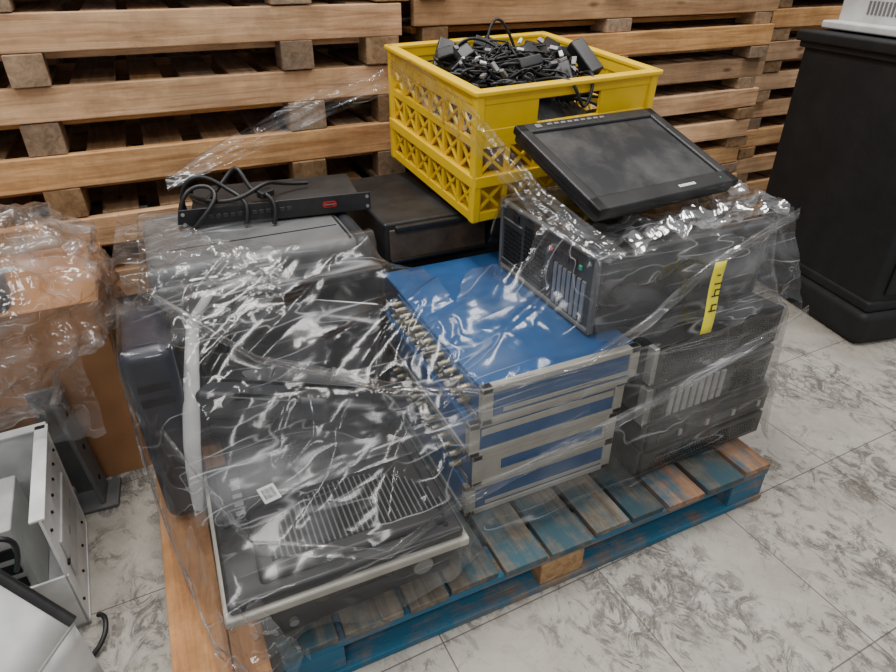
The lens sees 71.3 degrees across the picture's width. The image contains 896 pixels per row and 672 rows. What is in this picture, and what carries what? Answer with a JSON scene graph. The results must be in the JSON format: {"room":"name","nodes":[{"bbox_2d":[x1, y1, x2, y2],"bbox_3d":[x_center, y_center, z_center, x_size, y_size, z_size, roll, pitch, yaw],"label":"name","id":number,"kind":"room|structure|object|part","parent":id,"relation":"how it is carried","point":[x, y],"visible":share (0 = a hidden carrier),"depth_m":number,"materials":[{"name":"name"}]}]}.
{"room":"waste facility","nodes":[
{"label":"waste facility","id":0,"kind":"room"},
{"bbox_2d":[27,205,147,223],"bbox_3d":[-0.267,-3.112,2.986,15.000,5.000,0.001,-13,34,-21],"label":"wall","id":1,"kind":"structure","parent":0,"point":[144,206],"depth_m":3.62,"materials":[{"name":"paint"}]},
{"bbox_2d":[73,200,895,671],"bbox_3d":[1.154,0.632,1.652,15.000,0.001,9.000,-13,34,-21],"label":"floor","id":2,"kind":"structure","parent":0,"point":[800,576],"depth_m":1.64,"materials":[{"name":"tile"}]},
{"bbox_2d":[0,569,103,671],"bbox_3d":[-0.992,0.668,1.124,0.266,0.489,0.536,10,33,15],"label":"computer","id":3,"kind":"object","parent":2,"relation":"on","point":[37,634],"visible":1,"depth_m":1.28,"materials":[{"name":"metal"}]},
{"bbox_3d":[-0.997,0.644,1.104,0.255,0.420,0.526,10,33,16],"label":"panel","id":4,"kind":"part","parent":3,"relation":"part of","materials":[{"name":"white metal"}]},
{"bbox_3d":[-0.923,0.478,1.261,0.269,0.307,0.028,3,32,5],"label":"black trim","id":5,"kind":"part","parent":3,"relation":"part of","materials":[{"name":"plastic"}]},
{"bbox_3d":[-0.873,0.774,1.169,0.016,0.135,0.471,10,33,16],"label":"trim","id":6,"kind":"part","parent":3,"relation":"part of","materials":[{"name":"grey plastic"}]},
{"bbox_2d":[0,422,108,656],"bbox_3d":[-1.182,0.555,1.428,0.643,0.365,0.477,-15,35,-23],"label":"case","id":7,"kind":"object","parent":2,"relation":"on","point":[44,545],"visible":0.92,"depth_m":1.52,"materials":[{"name":"white metal"}]},
{"bbox_2d":[24,385,121,514],"bbox_3d":[-1.065,0.328,1.783,0.147,0.396,0.120,-11,33,-18],"label":"bracket","id":8,"kind":"object","parent":2,"relation":"on","point":[94,493],"visible":0.91,"depth_m":1.80,"materials":[{"name":"grey metal"}]},
{"bbox_2d":[0,242,151,486],"bbox_3d":[-1.272,0.103,1.931,0.506,0.612,0.446,-13,34,-21],"label":"cardboard box","id":9,"kind":"object","parent":2,"relation":"on","point":[61,325],"visible":0.73,"depth_m":1.77,"materials":[{"name":"brown cardboard"}]},
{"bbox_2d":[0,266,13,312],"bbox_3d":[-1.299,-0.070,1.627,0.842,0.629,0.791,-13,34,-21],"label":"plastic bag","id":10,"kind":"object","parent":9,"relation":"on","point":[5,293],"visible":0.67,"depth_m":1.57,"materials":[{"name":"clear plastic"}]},
{"bbox_3d":[-1.253,-0.120,1.448,0.411,0.060,0.076,-18,36,-27],"label":"wrapped cord","id":11,"kind":"part","parent":10,"relation":"part of","materials":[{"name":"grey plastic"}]},
{"bbox_2d":[0,0,412,313],"bbox_3d":[-1.615,-0.833,2.262,2.844,1.862,1.091,-13,34,-21],"label":"wooden pallets","id":12,"kind":"object","parent":2,"relation":"on","point":[108,107],"visible":0.66,"depth_m":2.13,"materials":[{"name":"brown wood"}]},
{"bbox_2d":[156,435,272,671],"bbox_3d":[-0.658,0.533,1.679,0.190,0.138,1.190,-13,34,-21],"label":"wooden pallet","id":13,"kind":"object","parent":2,"relation":"on","point":[198,634],"visible":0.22,"depth_m":1.42,"materials":[{"name":"orange wood"}]},
{"bbox_2d":[119,305,206,514],"bbox_3d":[-0.723,0.191,1.608,0.112,0.512,0.283,-13,34,-21],"label":"computer monitor","id":14,"kind":"object","parent":13,"relation":"on","point":[149,363],"visible":0.88,"depth_m":1.47,"materials":[{"name":"plastic"}]},
{"bbox_3d":[0.058,-0.048,1.642,1.710,1.107,1.915,-13,34,-21],"label":"wrap","id":15,"kind":"object","parent":13,"relation":"on","visible":0},
{"bbox_2d":[700,260,726,333],"bbox_3d":[0.646,-0.091,1.522,0.048,0.191,0.014,-15,34,-23],"label":"paper tag","id":16,"kind":"object","parent":15,"relation":"attached to","point":[713,293],"visible":1,"depth_m":1.52,"materials":[{"name":"yellow paper"}]},
{"bbox_2d":[226,403,770,671],"bbox_3d":[0.043,0.299,2.062,1.423,0.139,1.221,-13,34,-21],"label":"pallet","id":17,"kind":"object","parent":2,"relation":"on","point":[618,513],"visible":0.36,"depth_m":1.60,"materials":[{"name":"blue wood"}]},
{"bbox_2d":[142,212,371,437],"bbox_3d":[-0.576,-0.082,1.991,0.600,0.576,0.464,-13,34,-21],"label":"printer","id":18,"kind":"object","parent":17,"relation":"on","point":[229,260],"visible":0.44,"depth_m":1.70,"materials":[{"name":"plastic"}]},
{"bbox_2d":[178,166,370,233],"bbox_3d":[-0.533,-0.452,1.900,0.561,0.153,0.251,-9,33,-15],"label":"switch","id":19,"kind":"object","parent":18,"relation":"on","point":[246,202],"visible":1,"depth_m":1.85,"materials":[{"name":"black metal"}]},
{"bbox_3d":[-0.501,-0.374,1.853,0.550,0.056,0.006,-9,33,-15],"label":"plate","id":20,"kind":"part","parent":19,"relation":"part of","materials":[{"name":"black metal"}]},
{"bbox_2d":[226,401,387,461],"bbox_3d":[-0.393,0.285,1.763,0.420,0.188,0.168,-13,34,-21],"label":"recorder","id":21,"kind":"object","parent":17,"relation":"on","point":[241,447],"visible":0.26,"depth_m":1.62,"materials":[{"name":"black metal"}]},
{"bbox_2d":[267,257,391,414],"bbox_3d":[-0.332,0.045,1.840,0.310,0.520,0.090,-13,34,-21],"label":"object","id":22,"kind":"object","parent":17,"relation":"on","point":[361,280],"visible":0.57,"depth_m":1.70,"materials":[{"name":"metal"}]},
{"bbox_2d":[265,551,449,638],"bbox_3d":[-0.265,0.476,1.527,0.430,0.112,0.380,-14,34,-22],"label":"stereo receiver","id":23,"kind":"object","parent":17,"relation":"on","point":[282,622],"visible":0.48,"depth_m":1.39,"materials":[{"name":"black metal"}]},
{"bbox_2d":[203,418,468,629],"bbox_3d":[-0.283,0.387,1.477,0.530,0.076,0.450,-13,34,-20],"label":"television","id":24,"kind":"object","parent":23,"relation":"on","point":[292,526],"visible":1,"depth_m":1.39,"materials":[{"name":"black plastic"}]},
{"bbox_2d":[182,290,386,511],"bbox_3d":[-0.410,0.143,1.589,0.483,0.404,0.431,0,31,0],"label":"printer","id":25,"kind":"object","parent":24,"relation":"on","point":[311,368],"visible":1,"depth_m":1.60,"materials":[{"name":"grey plastic"}]},
{"bbox_2d":[214,294,382,387],"bbox_3d":[-0.380,0.037,1.627,0.401,0.193,0.223,4,31,-2],"label":"paper tray","id":26,"kind":"object","parent":25,"relation":"on","point":[311,343],"depth_m":1.66,"materials":[{"name":"black plastic"}]},
{"bbox_2d":[231,298,384,380],"bbox_3d":[-0.362,-0.004,1.688,0.373,0.191,0.285,-13,34,-21],"label":"tray","id":27,"kind":"object","parent":25,"relation":"on","point":[311,339],"depth_m":1.66,"materials":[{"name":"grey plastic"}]},
{"bbox_2d":[270,473,443,560],"bbox_3d":[-0.221,0.384,1.421,0.386,0.006,0.173,-13,34,-21],"label":"vent","id":28,"kind":"object","parent":24,"relation":"attached to","point":[314,519],"depth_m":1.41,"materials":[{"name":"grey metal"}]},
{"bbox_3d":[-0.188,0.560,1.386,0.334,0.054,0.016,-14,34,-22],"label":"volume knob","id":29,"kind":"part","parent":23,"relation":"part of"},
{"bbox_2d":[346,171,500,272],"bbox_3d":[0.101,-0.298,2.364,0.860,0.560,0.506,-13,34,-21],"label":"equipment case","id":30,"kind":"object","parent":17,"relation":"on","point":[407,224],"visible":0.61,"depth_m":2.01,"materials":[{"name":"metal"}]},
{"bbox_3d":[-0.024,-0.355,1.948,0.300,0.020,0.020,-13,34,-21],"label":"handle","id":31,"kind":"part","parent":30,"relation":"part of","materials":[{"name":"black plastic"}]},
{"bbox_3d":[-0.029,-0.313,1.985,0.330,0.100,0.010,-13,34,-21],"label":"panel","id":32,"kind":"part","parent":30,"relation":"part of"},
{"bbox_2d":[384,31,662,223],"bbox_3d":[0.212,-0.731,2.093,0.646,0.445,0.667,-15,34,-23],"label":"plastic crate","id":33,"kind":"object","parent":30,"relation":"on","point":[473,172],"visible":0.65,"depth_m":1.88,"materials":[{"name":"yellow plastic"}]},
{"bbox_2d":[408,18,602,134],"bbox_3d":[0.226,-0.830,2.007,0.572,0.307,0.632,-15,34,-23],"label":"pile","id":34,"kind":"object","parent":33,"relation":"on","point":[488,63],"visible":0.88,"depth_m":1.93,"materials":[{"name":"rubber"}]},
{"bbox_2d":[390,369,612,516],"bbox_3d":[0.122,0.233,1.931,0.465,0.105,0.626,-13,34,-21],"label":"instrument","id":35,"kind":"object","parent":17,"relation":"on","point":[470,501],"visible":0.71,"depth_m":1.71,"materials":[{"name":"blue paint"}]},
{"bbox_2d":[389,348,616,487],"bbox_3d":[0.112,0.147,1.866,0.471,0.105,0.636,-13,34,-21],"label":"instrument","id":36,"kind":"object","parent":35,"relation":"on","point":[505,462],"visible":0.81,"depth_m":1.64,"materials":[{"name":"blue paint"}]},
{"bbox_3d":[-0.049,0.215,1.750,0.004,0.076,0.520,-13,34,-21],"label":"connector plate","id":37,"kind":"part","parent":36,"relation":"part of","materials":[{"name":"silver metal"}]},
{"bbox_2d":[386,306,624,458],"bbox_3d":[0.122,0.055,1.812,0.458,0.104,0.641,-13,34,-21],"label":"instrument","id":38,"kind":"object","parent":36,"relation":"on","point":[474,440],"visible":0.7,"depth_m":1.58,"materials":[{"name":"blue paint"}]},
{"bbox_2d":[384,251,640,425],"bbox_3d":[0.128,-0.036,1.756,0.481,0.106,0.666,-13,34,-21],"label":"instrument","id":39,"kind":"object","parent":38,"relation":"on","point":[504,351],"visible":0.99,"depth_m":1.59,"materials":[{"name":"blue paint"}]},
{"bbox_3d":[-0.037,0.033,1.638,0.004,0.076,0.520,-13,34,-21],"label":"connector plate","id":40,"kind":"part","parent":39,"relation":"part of","materials":[{"name":"blue paint"}]},
{"bbox_3d":[0.276,0.113,1.512,0.446,0.106,0.022,-13,34,-21],"label":"frame","id":41,"kind":"part","parent":39,"relation":"part of","materials":[{"name":"silver metal"}]},
{"bbox_3d":[0.276,0.113,1.511,0.390,0.070,0.012,-13,34,-21],"label":"panel","id":42,"kind":"part","parent":39,"relation":"part of","materials":[{"name":"blue paint"}]},
{"bbox_2d":[498,190,771,334],"bbox_3d":[0.514,-0.265,1.812,0.578,0.215,0.475,-13,34,-21],"label":"computer tower","id":43,"kind":"object","parent":39,"relation":"on","point":[630,268],"visible":0.99,"depth_m":1.65,"materials":[{"name":"black metal"}]},
{"bbox_3d":[0.189,-0.275,1.849,0.006,0.132,0.105,-13,34,-21],"label":"psu frame","id":44,"kind":"part","parent":43,"relation":"part of","materials":[{"name":"grey metal"}]},
{"bbox_3d":[0.265,-0.205,1.714,0.008,0.200,0.455,-13,34,-21],"label":"panel","id":45,"kind":"part","parent":43,"relation":"part of","materials":[{"name":"grey metal"}]},
{"bbox_2d":[513,108,738,221],"bbox_3d":[0.483,-0.469,1.700,0.517,0.195,0.358,-18,36,-27],"label":"monitor","id":46,"kind":"object","parent":43,"relation":"on","point":[611,165],"visible":1,"depth_m":1.66,"materials":[{"name":"black plastic"}]},
{"bbox_3d":[0.251,0.201,1.572,0.452,0.104,0.022,-13,34,-21],"label":"frame","id":47,"kind":"part","parent":38,"relation":"part of","materials":[{"name":"silver metal"}]},
{"bbox_3d":[0.251,0.202,1.571,0.396,0.068,0.012,-13,34,-21],"label":"panel","id":48,"kind":"part","parent":38,"relation":"part of","materials":[{"name":"blue paint"}]},
{"bbox_3d":[0.254,0.289,1.633,0.436,0.105,0.022,-13,34,-21],"label":"frame","id":49,"kind":"part","parent":36,"relation":"part of","materials":[{"name":"silver metal"}]},
{"bbox_3d":[0.254,0.289,1.633,0.380,0.069,0.012,-13,34,-21],"label":"panel","id":50,"kind":"part","parent":36,"relation":"part of","materials":[{"name":"metal"}]},
{"bbox_3d":[0.248,0.376,1.696,0.459,0.105,0.022,-13,34,-21],"label":"frame","id":51,"kind":"part","parent":35,"relation":"part of","materials":[{"name":"silver metal"}]},
{"bbox_3d":[0.248,0.376,1.696,0.403,0.069,0.012,-13,34,-21],"label":"panel","id":52,"kind":"part","parent":35,"relation":"part of","materials":[{"name":"blue paint"}]},
{"bbox_2d":[611,380,768,475],"bbox_3d":[0.606,0.123,2.037,0.470,0.177,0.653,-14,34,-22],"label":"server","id":53,"kind":"object","parent":17,"relation":"on","point":[672,438],"visible":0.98,"depth_m":1.77,"materials":[{"name":"grey metal"}]},
{"bbox_2d":[621,343,774,425],"bbox_3d":[0.584,-0.008,1.952,0.474,0.122,0.632,-15,34,-23],"label":"server","id":54,"kind":"object","parent":53,"relation":"on","point":[650,403],"visible":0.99,"depth_m":1.69,"materials":[{"name":"grey metal"}]},
{"bbox_2d":[614,292,786,385],"bbox_3d":[0.587,-0.118,1.897,0.486,0.114,0.616,-15,35,-23],"label":"server","id":55,"kind":"object","parent":54,"relation":"on","point":[672,344],"visible":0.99,"depth_m":1.66,"materials":[{"name":"black metal"}]},
{"bbox_2d":[362,0,779,204],"bbox_3d":[0.502,-1.388,3.074,1.890,1.965,1.094,-13,34,-21],"label":"wooden pallets","id":56,"kind":"object","parent":2,"relation":"on","point":[685,39],"visible":0.25,"depth_m":2.79,"materials":[{"name":"brown wood"}]},
{"bbox_2d":[714,0,843,215],"bbox_3d":[2.142,-1.821,3.841,1.795,1.904,1.087,-13,34,-21],"label":"wooden pallets","id":57,"kind":"object","parent":2,"relation":"on","point":[755,159],"visible":0.2,"depth_m":3.34,"materials":[{"name":"brown wood"}]},
{"bbox_2d":[757,29,895,342],"bbox_3d":[1.960,-0.680,2.722,0.750,1.125,0.800,-7,32,-12],"label":"base cabinet","id":58,"kind":"object","parent":2,"relation":"on","point":[829,202],"visible":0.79,"depth_m":2.61,"materials":[{"name":"black wood"}]},
{"bbox_2d":[821,0,895,37],"bbox_3d":[1.881,-1.324,2.520,0.490,0.170,0.400,-7,32,-11],"label":"printer","id":59,"kind":"object","parent":58,"relation":"on","point":[875,17],"visible":1,"depth_m":2.51,"materials":[{"name":"plastic"}]},
{"bbox_2d":[821,20,895,37],"bbox_3d":[1.866,-1.262,2.553,0.460,0.030,0.400,-7,32,-11],"label":"electronic device","id":60,"kind":"object","parent":59,"relation":"on","point":[887,28],"depth_m":2.49,"materials":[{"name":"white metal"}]},
{"bbox_3d":[2.049,-0.540,2.381,0.580,0.800,0.012,-7,32,-12],"label":"door panel","id":61,"kind":"part","parent":58,"relation":"part of","materials":[{"name":"black wood"}]}
]}

